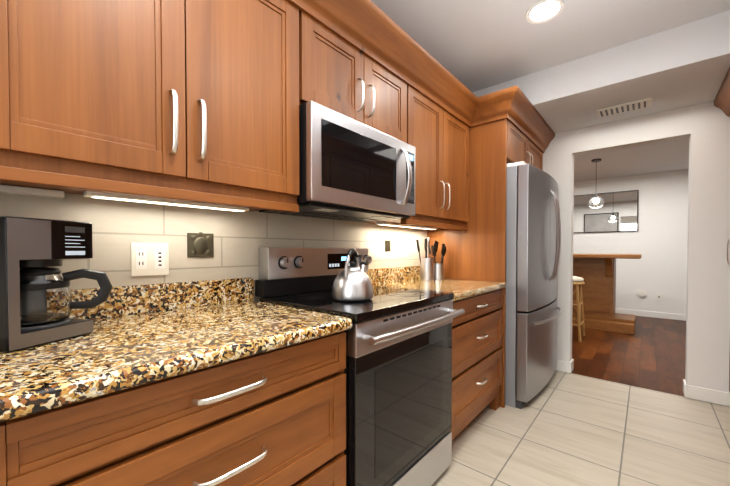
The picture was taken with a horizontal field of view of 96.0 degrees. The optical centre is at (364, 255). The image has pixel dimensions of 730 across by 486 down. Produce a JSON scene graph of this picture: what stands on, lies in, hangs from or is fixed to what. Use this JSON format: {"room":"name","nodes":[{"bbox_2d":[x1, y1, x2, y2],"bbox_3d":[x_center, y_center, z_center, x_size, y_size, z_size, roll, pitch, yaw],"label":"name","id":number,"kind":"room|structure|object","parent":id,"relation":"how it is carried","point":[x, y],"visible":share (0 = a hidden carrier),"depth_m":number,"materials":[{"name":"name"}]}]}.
{"room":"kitchen","nodes":[
{"label":"kitchen","id":0,"kind":"room"},
{"bbox_2d":[68,266,419,318],"bbox_3d":[-0.567,0.153,1.490,0.020,0.104,3.370,1,1,41],"label":"backsplash","id":1,"kind":"structure","parent":0,"relation":"attached to","point":[138,299],"depth_m":1.28,"materials":[{"name":"stone"}]},
{"bbox_2d":[371,0,729,92],"bbox_3d":[0.019,-1.400,0.258,2.720,0.100,5.040,1,1,41],"label":"ceiling","id":2,"kind":"structure","parent":0,"point":[472,46],"depth_m":1.99,"materials":[{"name":"paint"}]},
{"bbox_2d":[526,0,563,23],"bbox_3d":[1.008,-1.373,1.847,0.190,0.007,0.190,1,1,41],"label":"recessed light","id":3,"kind":"object","parent":2,"relation":"in","point":[542,11],"visible":1,"depth_m":1.85,"materials":[{"name":"white"}]},
{"bbox_2d":[431,370,729,485],"bbox_3d":[0.282,1.164,0.609,2.720,0.060,5.850,1,1,41],"label":"floor","id":4,"kind":"structure","parent":0,"point":[560,428],"depth_m":1.97,"materials":[{"name":"beige tile"}]},
{"bbox_2d":[0,426,11,485],"bbox_3d":[-1.127,0.702,0.376,0.629,0.872,0.935,1,1,41],"label":"base cabinet","id":5,"kind":"object","parent":4,"relation":"on","point":[5,434],"depth_m":0.53,"materials":[{"name":"brown wood"}]},
{"bbox_2d":[8,334,345,485],"bbox_3d":[-0.583,0.691,1.012,0.629,0.872,0.885,1,1,41],"label":"base cabinet","id":6,"kind":"object","parent":4,"relation":"on","point":[224,382],"depth_m":0.78,"materials":[{"name":"brown wood"}]},
{"bbox_2d":[0,298,351,425],"bbox_3d":[-0.854,0.239,0.669,0.653,0.040,1.748,1,1,41],"label":"countertop","id":7,"kind":"structure","parent":6,"relation":"on","point":[125,353],"depth_m":0.77,"materials":[{"name":"stone"}]},
{"bbox_2d":[0,216,112,351],"bbox_3d":[-0.870,0.062,0.860,0.292,0.305,0.311,1,1,41],"label":"coffee maker","id":8,"kind":"object","parent":7,"relation":"on","point":[37,305],"visible":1,"depth_m":0.80,"materials":[{"name":"black plastic"}]},
{"bbox_2d":[255,247,464,485],"bbox_3d":[-0.003,0.538,1.599,0.730,1.158,0.754,1,1,41],"label":"range","id":9,"kind":"object","parent":4,"relation":"on","point":[398,370],"visible":0.73,"depth_m":1.40,"materials":[{"name":"black glass"}]},
{"bbox_2d":[332,248,372,301],"bbox_3d":[-0.040,0.079,1.477,0.184,0.225,0.232,1,1,41],"label":"kettle","id":10,"kind":"object","parent":9,"relation":"on","point":[352,283],"visible":1,"depth_m":1.39,"materials":[{"name":"silver metal"}]},
{"bbox_2d":[450,290,502,440],"bbox_3d":[0.481,0.670,2.255,0.629,0.872,0.857,1,1,41],"label":"base cabinet","id":11,"kind":"object","parent":4,"relation":"on","point":[477,334],"depth_m":2.01,"materials":[{"name":"brown wood"}]},
{"bbox_2d":[376,278,505,301],"bbox_3d":[0.490,0.212,2.239,0.653,0.040,0.858,1,1,41],"label":"countertop","id":12,"kind":"structure","parent":11,"relation":"on","point":[462,289],"depth_m":2.14,"materials":[{"name":"stone"}]},
{"bbox_2d":[416,238,445,280],"bbox_3d":[0.519,0.023,2.540,0.134,0.325,0.253,1,1,41],"label":"utensil holder","id":13,"kind":"object","parent":12,"relation":"on","point":[430,270],"visible":1,"depth_m":2.49,"materials":[{"name":"silver metal"}]},
{"bbox_2d":[427,118,542,407],"bbox_3d":[1.136,0.034,2.975,0.673,2.120,1.100,1,1,41],"label":"surround","id":14,"kind":"object","parent":4,"relation":"on","point":[476,251],"visible":0.48,"depth_m":2.46,"materials":[{"name":"brown wood"}]},
{"bbox_2d":[499,85,554,152],"bbox_3d":[1.371,-1.068,2.690,0.100,0.164,1.205,1,1,41],"label":"crown molding","id":15,"kind":"structure","parent":14,"relation":"attached to","point":[514,106],"depth_m":2.50,"materials":[{"name":"brown wood"}]},
{"bbox_2d":[505,161,561,408],"bbox_3d":[1.247,0.206,2.903,0.823,1.778,1.025,1,1,41],"label":"fridge","id":16,"kind":"object","parent":4,"relation":"on","point":[533,233],"visible":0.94,"depth_m":2.40,"materials":[{"name":"silver metal"}]},
{"bbox_2d":[727,238,729,391],"bbox_3d":[2.661,0.052,1.934,0.590,2.120,0.700,1,1,41],"label":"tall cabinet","id":17,"kind":"object","parent":4,"relation":"on","point":[729,357],"visible":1,"depth_m":2.33,"materials":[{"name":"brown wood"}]},
{"bbox_2d":[714,67,729,116],"bbox_3d":[2.035,-1.052,1.714,0.100,0.164,1.825,1,1,41],"label":"crown molding","id":18,"kind":"structure","parent":17,"relation":"attached to","point":[722,100],"depth_m":2.25,"materials":[{"name":"brown wood"}]},
{"bbox_2d":[473,10,729,133],"bbox_3d":[1.920,-1.318,2.482,2.720,0.340,0.810,1,1,41],"label":"ceiling soffit","id":19,"kind":"structure","parent":0,"point":[686,65],"depth_m":2.23,"materials":[{"name":"paint"}]},
{"bbox_2d":[597,98,651,117],"bbox_3d":[2.004,-1.141,2.545,0.330,0.014,0.170,1,1,41],"label":"air vent grille","id":20,"kind":"object","parent":19,"relation":"attached to","point":[627,107],"visible":1,"depth_m":2.52,"materials":[{"name":"white plastic"}]},
{"bbox_2d":[571,316,685,396],"bbox_3d":[3.108,1.095,4.666,6.700,0.060,3.990,1,1,41],"label":"floor","id":21,"kind":"structure","parent":0,"point":[650,353],"depth_m":3.57,"materials":[{"name":"brown wood"}]},
{"bbox_2d":[572,276,585,341],"bbox_3d":[2.681,0.670,4.359,0.390,0.804,0.390,1,1,41],"label":"rattan stool","id":22,"kind":"object","parent":21,"relation":"on","point":[578,282],"visible":0.44,"depth_m":4.18,"materials":[{"name":"wood"}]},
{"bbox_2d":[572,254,641,334],"bbox_3d":[3.035,0.511,5.370,2.260,1.085,0.780,1,1,41],"label":"kitchen island","id":23,"kind":"object","parent":21,"relation":"on","point":[596,273],"depth_m":4.80,"materials":[{"name":"brown wood"}]},
{"bbox_2d":[573,169,688,314],"bbox_3d":[4.366,-0.185,6.115,6.700,2.450,0.120,1,1,41],"label":"wall","id":24,"kind":"structure","parent":0,"point":[657,240],"depth_m":5.60,"materials":[{"name":"white paint"}]},
{"bbox_2d":[573,190,638,232],"bbox_3d":[4.147,-0.791,6.195,1.550,0.720,0.022,1,1,41],"label":"wall mirror","id":25,"kind":"object","parent":24,"relation":"attached to","point":[617,212],"visible":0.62,"depth_m":5.95,"materials":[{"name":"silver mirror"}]},
{"bbox_2d":[638,290,645,296],"bbox_3d":[4.780,0.649,5.675,0.110,0.110,0.029,1,1,41],"label":"outlet","id":26,"kind":"object","parent":24,"relation":"attached to","point":[641,293],"depth_m":5.67,"materials":[{"name":"white plastic"}]},
{"bbox_2d":[615,308,685,320],"bbox_3d":[4.323,0.991,6.084,6.700,0.100,0.013,1,1,41],"label":"baseboard","id":27,"kind":"structure","parent":24,"relation":"attached to","point":[673,316],"depth_m":5.59,"materials":[{"name":"white wood"}]},
{"bbox_2d":[656,294,661,299],"bbox_3d":[4.958,0.695,5.537,0.070,0.110,0.009,1,1,41],"label":"outlet","id":28,"kind":"object","parent":24,"relation":"attached to","point":[658,296],"depth_m":5.54,"materials":[{"name":"white plastic"}]},
{"bbox_2d":[574,138,688,181],"bbox_3d":[3.147,-1.435,4.668,6.940,0.100,3.870,1,1,41],"label":"ceiling","id":29,"kind":"structure","parent":0,"point":[671,155],"depth_m":4.84,"materials":[{"name":"paint"}]},
{"bbox_2d":[588,159,603,208],"bbox_3d":[3.337,-1.033,4.743,0.184,0.705,0.184,1,1,41],"label":"pendant light","id":30,"kind":"object","parent":29,"relation":"hanging from","point":[596,201],"visible":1,"depth_m":4.70,"materials":[{"name":"white glass"}]},
{"bbox_2d":[543,102,729,392],"bbox_3d":[2.222,-0.179,2.855,2.720,2.550,0.120,1,1,41],"label":"wall","id":31,"kind":"structure","parent":0,"point":[708,322],"depth_m":2.51,"materials":[{"name":"white paint"}]},
{"bbox_2d":[556,359,573,370],"bbox_3d":[0.673,1.022,4.286,3.493,0.100,0.017,1,1,41],"label":"baseboard","id":32,"kind":"structure","parent":31,"relation":"attached to","point":[560,364],"depth_m":3.09,"materials":[{"name":"white wood"}]},
{"bbox_2d":[683,379,729,402],"bbox_3d":[3.505,1.063,1.863,2.453,0.100,0.017,1,1,41],"label":"baseboard","id":33,"kind":"structure","parent":31,"relation":"attached to","point":[707,395],"depth_m":2.48,"materials":[{"name":"white wood"}]},
{"bbox_3d":[-0.667,-0.126,1.478,0.120,2.490,5.730,1,1,41],"label":"wall","id":34,"kind":"structure","parent":0,"visible":0},
{"bbox_2d":[0,0,19,185],"bbox_3d":[-1.213,-0.586,0.449,0.363,0.796,0.967,1,1,41],"label":"upper cabinet","id":35,"kind":"object","parent":34,"relation":"attached to","point":[9,9],"depth_m":0.71,"materials":[{"name":"brown wood"}]},
{"bbox_2d":[16,0,307,211],"bbox_3d":[-0.689,-0.596,1.061,0.363,0.796,0.917,1,1,41],"label":"upper cabinet","id":36,"kind":"object","parent":34,"relation":"attached to","point":[198,101],"depth_m":0.93,"materials":[{"name":"brown wood"}]},
{"bbox_2d":[0,185,64,198],"bbox_3d":[-1.230,-0.180,0.649,0.047,0.020,0.940,1,1,41],"label":"under-cabinet light","id":37,"kind":"object","parent":36,"relation":"attached to","point":[25,191],"depth_m":0.94,"materials":[{"name":"white plastic"}]},
{"bbox_2d":[83,191,248,211],"bbox_3d":[-0.677,-0.191,1.196,0.050,0.016,0.530,1,1,41],"label":"under-cabinet light","id":38,"kind":"object","parent":36,"relation":"attached to","point":[99,195],"depth_m":1.13,"materials":[{"name":"white plastic"}]},
{"bbox_2d":[0,193,426,300],"bbox_3d":[-0.850,-0.025,1.169,0.006,0.500,4.220,1,1,41],"label":"tile backsplash","id":39,"kind":"structure","parent":34,"relation":"attached to","point":[240,238],"depth_m":1.34,"materials":[{"name":"beige tile"}]},
{"bbox_2d":[131,242,168,275],"bbox_3d":[-0.797,0.013,1.221,0.008,0.122,0.122,1,1,41],"label":"electrical outlet plate","id":40,"kind":"object","parent":39,"relation":"attached to","point":[149,259],"visible":1,"depth_m":1.22,"materials":[{"name":"white plastic"}]},
{"bbox_2d":[187,232,390,256],"bbox_3d":[-0.263,-0.054,1.841,0.014,0.105,1.379,1,1,41],"label":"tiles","id":41,"kind":"structure","parent":39,"relation":"attached to","point":[200,244],"depth_m":1.35,"materials":[{"name":"brown metal"}]},
{"bbox_2d":[400,241,405,256],"bbox_3d":[0.290,-0.051,2.491,0.008,0.115,0.072,1,1,41],"label":"outlet","id":42,"kind":"object","parent":39,"relation":"attached to","point":[402,249],"visible":1,"depth_m":2.48,"materials":[{"name":"white plastic"}]},
{"bbox_2d":[304,13,411,144],"bbox_3d":[-0.143,-0.808,1.696,0.363,0.395,0.760,1,1,41],"label":"upper cabinet","id":43,"kind":"object","parent":34,"relation":"attached to","point":[338,77],"depth_m":1.52,"materials":[{"name":"brown wood"}]},
{"bbox_2d":[259,101,415,221],"bbox_3d":[-0.101,-0.405,1.667,0.480,0.403,0.754,1,1,41],"label":"microwave","id":44,"kind":"object","parent":43,"relation":"attached to","point":[350,169],"visible":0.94,"depth_m":1.45,"materials":[{"name":"silver metal"}]},
{"bbox_2d":[287,0,490,126],"bbox_3d":[-0.248,-1.043,1.197,0.120,0.164,3.370,1,1,41],"label":"crown molding","id":45,"kind":"structure","parent":43,"relation":"attached to","point":[372,31],"depth_m":1.68,"materials":[{"name":"brown wood"}]},
{"bbox_2d":[364,88,468,228],"bbox_3d":[0.384,-0.618,2.316,0.363,0.796,0.858,1,1,41],"label":"upper cabinet","id":46,"kind":"object","parent":34,"relation":"attached to","point":[440,140],"depth_m":2.15,"materials":[{"name":"brown wood"}]},
{"bbox_2d":[376,222,436,229],"bbox_3d":[0.324,-0.211,2.366,0.050,0.016,0.730,1,1,41],"label":"under-cabinet light","id":47,"kind":"object","parent":46,"relation":"attached to","point":[377,223],"depth_m":2.26,"materials":[{"name":"white plastic"}]}
]}

